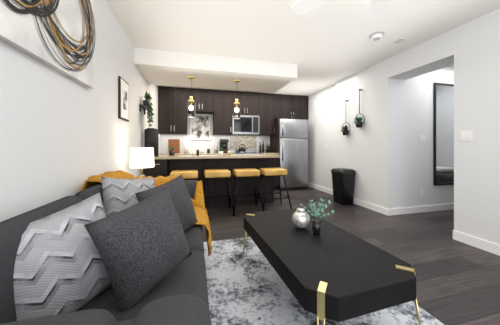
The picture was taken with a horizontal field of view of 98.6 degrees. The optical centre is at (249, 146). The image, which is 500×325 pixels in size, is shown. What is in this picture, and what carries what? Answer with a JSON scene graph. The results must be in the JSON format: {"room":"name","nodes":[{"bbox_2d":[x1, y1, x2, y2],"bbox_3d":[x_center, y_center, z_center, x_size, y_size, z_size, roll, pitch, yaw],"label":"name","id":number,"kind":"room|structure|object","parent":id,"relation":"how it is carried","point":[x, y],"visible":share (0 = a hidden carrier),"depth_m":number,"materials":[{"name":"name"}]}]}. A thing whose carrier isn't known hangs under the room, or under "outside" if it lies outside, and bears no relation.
{"room":"living room","nodes":[
{"label":"living room","id":0,"kind":"room"},
{"bbox_2d":[0,0,159,221],"bbox_3d":[-1.376,-0.147,1.867,0.120,2.440,7.300,0,0,-14],"label":"wall","id":1,"kind":"structure","parent":0,"point":[62,135],"depth_m":1.39,"materials":[{"name":"white paint"}]},
{"bbox_2d":[0,0,94,88],"bbox_3d":[-1.053,-0.857,0.959,0.053,0.800,1.540,0,0,-14],"label":"canvas art","id":2,"kind":"object","parent":1,"relation":"attached to","point":[58,35],"visible":1,"depth_m":1.23,"materials":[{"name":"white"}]},
{"bbox_2d":[118,76,128,121],"bbox_3d":[-1.461,-0.537,2.496,0.024,0.460,0.320,0,0,-14],"label":"picture frame","id":3,"kind":"object","parent":1,"relation":"attached to","point":[123,99],"visible":1,"depth_m":2.44,"materials":[{"name":"black plastic"}]},
{"bbox_2d":[139,91,153,130],"bbox_3d":[-1.611,-0.545,3.417,0.190,0.640,0.380,0,0,-14],"label":"plant","id":4,"kind":"object","parent":1,"relation":"attached to","point":[146,105],"visible":0.98,"depth_m":3.33,"materials":[{"name":"green plant"}]},
{"bbox_2d":[130,148,153,177],"bbox_3d":[-1.265,0.543,2.525,0.380,1.060,0.380,0,0,-14],"label":"table lamp","id":5,"kind":"object","parent":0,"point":[142,158],"visible":0.33,"depth_m":2.42,"materials":[{"name":"white fabric"}]},
{"bbox_2d":[160,113,269,152],"bbox_3d":[-0.184,-0.147,5.744,4.110,2.440,0.120,0,0,-14],"label":"wall","id":6,"kind":"structure","parent":0,"point":[210,144],"depth_m":5.42,"materials":[{"name":"white paint"}]},
{"bbox_2d":[158,86,186,133],"bbox_3d":[-1.809,-0.827,5.084,0.621,1.060,0.347,0,0,-14],"label":"upper cabinet","id":7,"kind":"object","parent":6,"relation":"attached to","point":[172,116],"depth_m":4.91,"materials":[{"name":"black wood"}]},
{"bbox_2d":[186,88,213,113],"bbox_3d":[-1.206,-1.092,5.238,0.616,0.530,0.347,0,0,-14],"label":"upper cabinet","id":8,"kind":"object","parent":6,"relation":"attached to","point":[204,99],"depth_m":5.08,"materials":[{"name":"black wood"}]},
{"bbox_2d":[214,90,233,133],"bbox_3d":[-0.693,-0.827,5.370,0.436,1.060,0.347,0,0,-14],"label":"upper cabinet","id":9,"kind":"object","parent":6,"relation":"attached to","point":[223,100],"depth_m":5.20,"materials":[{"name":"black wood"}]},
{"bbox_2d":[230,114,253,133],"bbox_3d":[-0.226,-0.539,5.450,0.499,0.465,0.423,0,0,-14],"label":"microwave","id":10,"kind":"object","parent":6,"relation":"attached to","point":[244,125],"depth_m":5.28,"materials":[{"name":"silver metal"}]},
{"bbox_2d":[234,91,257,113],"bbox_3d":[-0.146,-1.067,5.510,0.686,0.580,0.347,0,0,-14],"label":"upper cabinet","id":11,"kind":"object","parent":6,"relation":"attached to","point":[248,101],"depth_m":5.35,"materials":[{"name":"black wood"}]},
{"bbox_2d":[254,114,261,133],"bbox_3d":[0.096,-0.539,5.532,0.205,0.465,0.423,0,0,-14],"label":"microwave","id":12,"kind":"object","parent":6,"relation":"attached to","point":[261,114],"depth_m":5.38,"materials":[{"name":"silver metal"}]},
{"bbox_2d":[254,94,273,137],"bbox_3d":[0.397,-0.827,5.649,0.426,1.060,0.347,0,0,-14],"label":"upper cabinet","id":13,"kind":"object","parent":6,"relation":"attached to","point":[265,102],"depth_m":5.48,"materials":[{"name":"black wood"}]},
{"bbox_2d":[274,94,307,121],"bbox_3d":[1.068,-1.042,5.830,0.956,0.630,0.328,0,0,-14],"label":"upper cabinet","id":14,"kind":"object","parent":6,"relation":"attached to","point":[285,106],"depth_m":5.65,"materials":[{"name":"black wood"}]},
{"bbox_2d":[106,0,499,95],"bbox_3d":[1.550,-1.407,2.616,6.300,0.080,7.300,0,0,-14],"label":"ceiling","id":15,"kind":"structure","parent":0,"point":[331,43],"depth_m":2.51,"materials":[{"name":"white paint"}]},
{"bbox_2d":[134,47,296,92],"bbox_3d":[-0.534,-1.257,3.781,2.460,0.220,1.050,0,0,-14],"label":"soffit beam","id":16,"kind":"structure","parent":15,"relation":"attached to","point":[163,68],"depth_m":3.42,"materials":[{"name":"white paint"}]},
{"bbox_2d":[187,75,194,117],"bbox_3d":[-0.965,-0.816,3.531,0.136,0.663,0.136,0,0,-14],"label":"pendant light","id":17,"kind":"object","parent":16,"relation":"hanging from","point":[191,107],"visible":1,"depth_m":3.48,"materials":[{"name":"gold metal"}]},
{"bbox_2d":[233,79,240,118],"bbox_3d":[-0.229,-0.816,3.719,0.136,0.663,0.136,0,0,-14],"label":"pendant light","id":18,"kind":"object","parent":16,"relation":"hanging from","point":[236,109],"visible":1,"depth_m":3.67,"materials":[{"name":"gold metal"}]},
{"bbox_2d":[292,0,389,21],"bbox_3d":[0.846,-1.192,1.289,1.274,0.350,1.245,0,0,-14],"label":"ceiling fan","id":19,"kind":"object","parent":15,"relation":"hanging from","point":[378,11],"visible":1,"depth_m":1.73,"materials":[{"name":"white plastic"}]},
{"bbox_2d":[369,32,383,40],"bbox_3d":[1.555,-1.341,2.638,0.160,0.052,0.160,0,0,-14],"label":"smoke detector","id":20,"kind":"object","parent":15,"relation":"attached to","point":[375,36],"visible":1,"depth_m":2.60,"materials":[{"name":"grey plastic"}]},
{"bbox_2d":[391,38,406,43],"bbox_3d":[1.923,-1.362,2.773,0.120,0.010,0.120,0,0,-14],"label":"ceiling vent","id":21,"kind":"object","parent":15,"relation":"in","point":[398,40],"visible":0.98,"depth_m":2.76,"materials":[{"name":"white plastic"}]},
{"bbox_2d":[308,84,334,189],"bbox_3d":[1.839,-0.147,5.399,0.300,2.440,1.550,0,0,-14],"label":"wall","id":22,"kind":"structure","parent":0,"point":[321,127],"depth_m":5.21,"materials":[{"name":"white paint"}]},
{"bbox_2d":[203,186,499,324],"bbox_3d":[1.550,1.103,2.616,6.300,0.060,7.300,0,0,-14],"label":"floor","id":23,"kind":"structure","parent":0,"point":[457,282],"depth_m":2.28,"materials":[{"name":"brown wood"}]},
{"bbox_2d":[170,170,197,179],"bbox_3d":[-1.018,0.730,3.352,0.526,0.693,0.466,0,0,-14],"label":"bar stool","id":24,"kind":"object","parent":23,"relation":"on","point":[189,174],"visible":0.52,"depth_m":3.22,"materials":[{"name":"yellow leather"}]},
{"bbox_2d":[141,156,279,206],"bbox_3d":[-0.663,0.638,3.891,2.256,0.870,0.692,0,0,-14],"label":"kitchen island","id":25,"kind":"object","parent":23,"relation":"on","point":[165,165],"depth_m":3.86,"materials":[{"name":"black wood"}]},
{"bbox_2d":[154,154,268,159],"bbox_3d":[-0.652,0.181,3.910,2.286,0.040,0.700,0,0,-14],"label":"island countertop","id":26,"kind":"structure","parent":25,"relation":"on","point":[155,157],"depth_m":3.46,"materials":[{"name":"beige stone"}]},
{"bbox_2d":[203,169,234,215],"bbox_3d":[-0.533,0.730,3.476,0.526,0.693,0.466,0,0,-14],"label":"bar stool","id":27,"kind":"object","parent":23,"relation":"on","point":[216,173],"visible":0.85,"depth_m":3.34,"materials":[{"name":"yellow leather"}]},
{"bbox_2d":[228,168,263,215],"bbox_3d":[-0.068,0.730,3.595,0.526,0.693,0.466,0,0,-14],"label":"bar stool","id":28,"kind":"object","parent":23,"relation":"on","point":[246,173],"visible":0.88,"depth_m":3.46,"materials":[{"name":"yellow leather"}]},
{"bbox_2d":[255,168,291,210],"bbox_3d":[0.397,0.730,3.714,0.526,0.693,0.466,0,0,-14],"label":"bar stool","id":29,"kind":"object","parent":23,"relation":"on","point":[270,172],"visible":0.92,"depth_m":3.58,"materials":[{"name":"yellow leather"}]},
{"bbox_2d":[271,154,277,189],"bbox_3d":[0.427,0.638,5.517,0.417,0.870,0.618,0,0,-14],"label":"base cabinet","id":30,"kind":"object","parent":23,"relation":"on","point":[275,159],"depth_m":5.25,"materials":[{"name":"black"}]},
{"bbox_2d":[279,114,307,189],"bbox_3d":[1.025,0.130,5.606,0.755,1.885,0.706,0,0,-14],"label":"refrigerator","id":31,"kind":"object","parent":23,"relation":"on","point":[293,145],"visible":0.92,"depth_m":5.32,"materials":[{"name":"silver metal"}]},
{"bbox_2d":[289,114,296,119],"bbox_3d":[1.096,-0.746,5.463,0.172,0.133,0.170,0,0,-14],"label":"plant","id":32,"kind":"object","parent":31,"relation":"on","point":[293,117],"depth_m":5.44,"materials":[{"name":"green plant"}]},
{"bbox_2d":[203,237,443,324],"bbox_3d":[0.244,1.066,1.347,1.740,0.010,2.390,0,0,-14],"label":"rug","id":33,"kind":"object","parent":23,"relation":"on","point":[250,288],"visible":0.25,"depth_m":1.50,"materials":[{"name":"grey carpet"}]},
{"bbox_2d":[0,170,211,324],"bbox_3d":[-0.678,0.628,1.327,0.937,0.862,2.187,0,0,-14],"label":"sofa","id":34,"kind":"object","parent":33,"relation":"on","point":[119,247],"visible":1,"depth_m":0.85,"materials":[{"name":"fabric"}]},
{"bbox_2d":[83,186,192,320],"bbox_3d":[-0.471,0.443,0.994,0.224,0.400,0.400,-17,4,30],"label":"pillow","id":35,"kind":"object","parent":34,"relation":"on","point":[136,248],"depth_m":0.88,"materials":[{"name":"grey fabric"}]},
{"bbox_2d":[76,170,211,254],"bbox_3d":[-0.809,0.530,1.838,0.937,0.648,0.557,0,0,-14],"label":"throw blanket","id":36,"kind":"object","parent":34,"relation":"on","point":[194,191],"depth_m":1.74,"materials":[{"name":"yellow fabric"}]},
{"bbox_2d":[134,174,198,255],"bbox_3d":[-0.571,0.458,1.547,0.224,0.420,0.420,-17,3,27],"label":"pillow","id":37,"kind":"object","parent":34,"relation":"on","point":[179,194],"depth_m":1.54,"materials":[{"name":"grey fabric"}]},
{"bbox_2d":[242,198,420,324],"bbox_3d":[0.404,0.729,1.548,0.650,0.662,1.220,0,0,-17],"label":"coffee table","id":38,"kind":"object","parent":33,"relation":"on","point":[323,269],"visible":1,"depth_m":1.15,"materials":[{"name":"black wood"}]},
{"bbox_2d":[331,168,355,204],"bbox_3d":[1.775,0.750,4.098,0.316,0.645,0.356,0,0,-14],"label":"trash can","id":39,"kind":"object","parent":23,"relation":"on","point":[343,182],"visible":0.98,"depth_m":3.96,"materials":[{"name":"black plastic"}]},
{"bbox_2d":[335,8,499,244],"bbox_3d":[2.659,-0.147,2.074,0.360,2.440,5.300,0,0,-14],"label":"wall","id":40,"kind":"structure","parent":0,"point":[477,113],"depth_m":2.46,"materials":[{"name":"white paint"}]},
{"bbox_2d":[308,183,332,194],"bbox_3d":[1.681,1.023,5.352,0.030,0.100,1.564,0,0,-14],"label":"baseboard","id":41,"kind":"structure","parent":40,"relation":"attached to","point":[314,186],"depth_m":5.23,"materials":[{"name":"white wood"}]},
{"bbox_2d":[339,100,349,134],"bbox_3d":[1.834,-0.567,4.199,0.185,0.689,0.270,0,0,-14],"label":"hanging planter","id":42,"kind":"object","parent":40,"relation":"attached to","point":[345,130],"visible":1,"depth_m":4.16,"materials":[{"name":"black plastic"}]},
{"bbox_2d":[353,89,364,127],"bbox_3d":[1.935,-0.686,3.851,0.163,0.689,0.268,0,0,-14],"label":"hanging planter","id":43,"kind":"object","parent":40,"relation":"attached to","point":[358,123],"visible":1,"depth_m":3.83,"materials":[{"name":"black plastic"}]},
{"bbox_2d":[353,198,386,214],"bbox_3d":[1.980,1.023,3.975,0.014,0.100,1.280,0,0,-14],"label":"baseboard","id":44,"kind":"structure","parent":40,"relation":"attached to","point":[373,207],"depth_m":3.66,"materials":[{"name":"white wood"}]},
{"bbox_2d":[460,130,471,140],"bbox_3d":[2.389,-0.117,2.381,0.010,0.115,0.115,0,0,-14],"label":"light switch","id":45,"kind":"object","parent":40,"relation":"attached to","point":[465,135],"visible":1,"depth_m":2.37,"materials":[{"name":"white plastic"}]},
{"bbox_2d":[453,230,499,255],"bbox_3d":[2.745,1.023,0.983,0.014,0.100,3.144,0,0,-14],"label":"baseboard","id":46,"kind":"structure","parent":40,"relation":"attached to","point":[490,247],"depth_m":2.27,"materials":[{"name":"white wood"}]},
{"bbox_2d":[388,29,453,79],"bbox_3d":[2.431,-1.217,2.965,0.360,0.300,0.880,0,0,-14],"label":"wall","id":47,"kind":"structure","parent":0,"point":[433,54],"depth_m":2.86,"materials":[{"name":"white paint"}]},
{"bbox_2d":[406,66,453,206],"bbox_3d":[3.368,-0.147,3.721,1.830,2.440,0.120,0,0,-14],"label":"wall","id":48,"kind":"structure","parent":0,"point":[419,121],"depth_m":3.52,"materials":[{"name":"white paint"}]},
{"bbox_2d":[387,203,453,215],"bbox_3d":[3.203,1.023,3.610,2.204,0.100,0.014,0,0,-14],"label":"baseboard","id":49,"kind":"structure","parent":48,"relation":"attached to","point":[418,209],"depth_m":3.49,"materials":[{"name":"white wood"}]},
{"bbox_2d":[419,135,424,141],"bbox_3d":[2.817,-0.127,3.513,0.115,0.115,0.010,0,0,-14],"label":"light switch","id":50,"kind":"object","parent":48,"relation":"attached to","point":[421,138],"visible":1,"depth_m":3.51,"materials":[{"name":"white plastic"}]},
{"bbox_2d":[433,82,453,184],"bbox_3d":[3.304,-0.207,3.627,0.520,1.700,0.029,0,0,-14],"label":"mirror","id":51,"kind":"object","parent":48,"relation":"attached to","point":[443,133],"visible":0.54,"depth_m":3.61,"materials":[{"name":"black mirror"}]}
]}

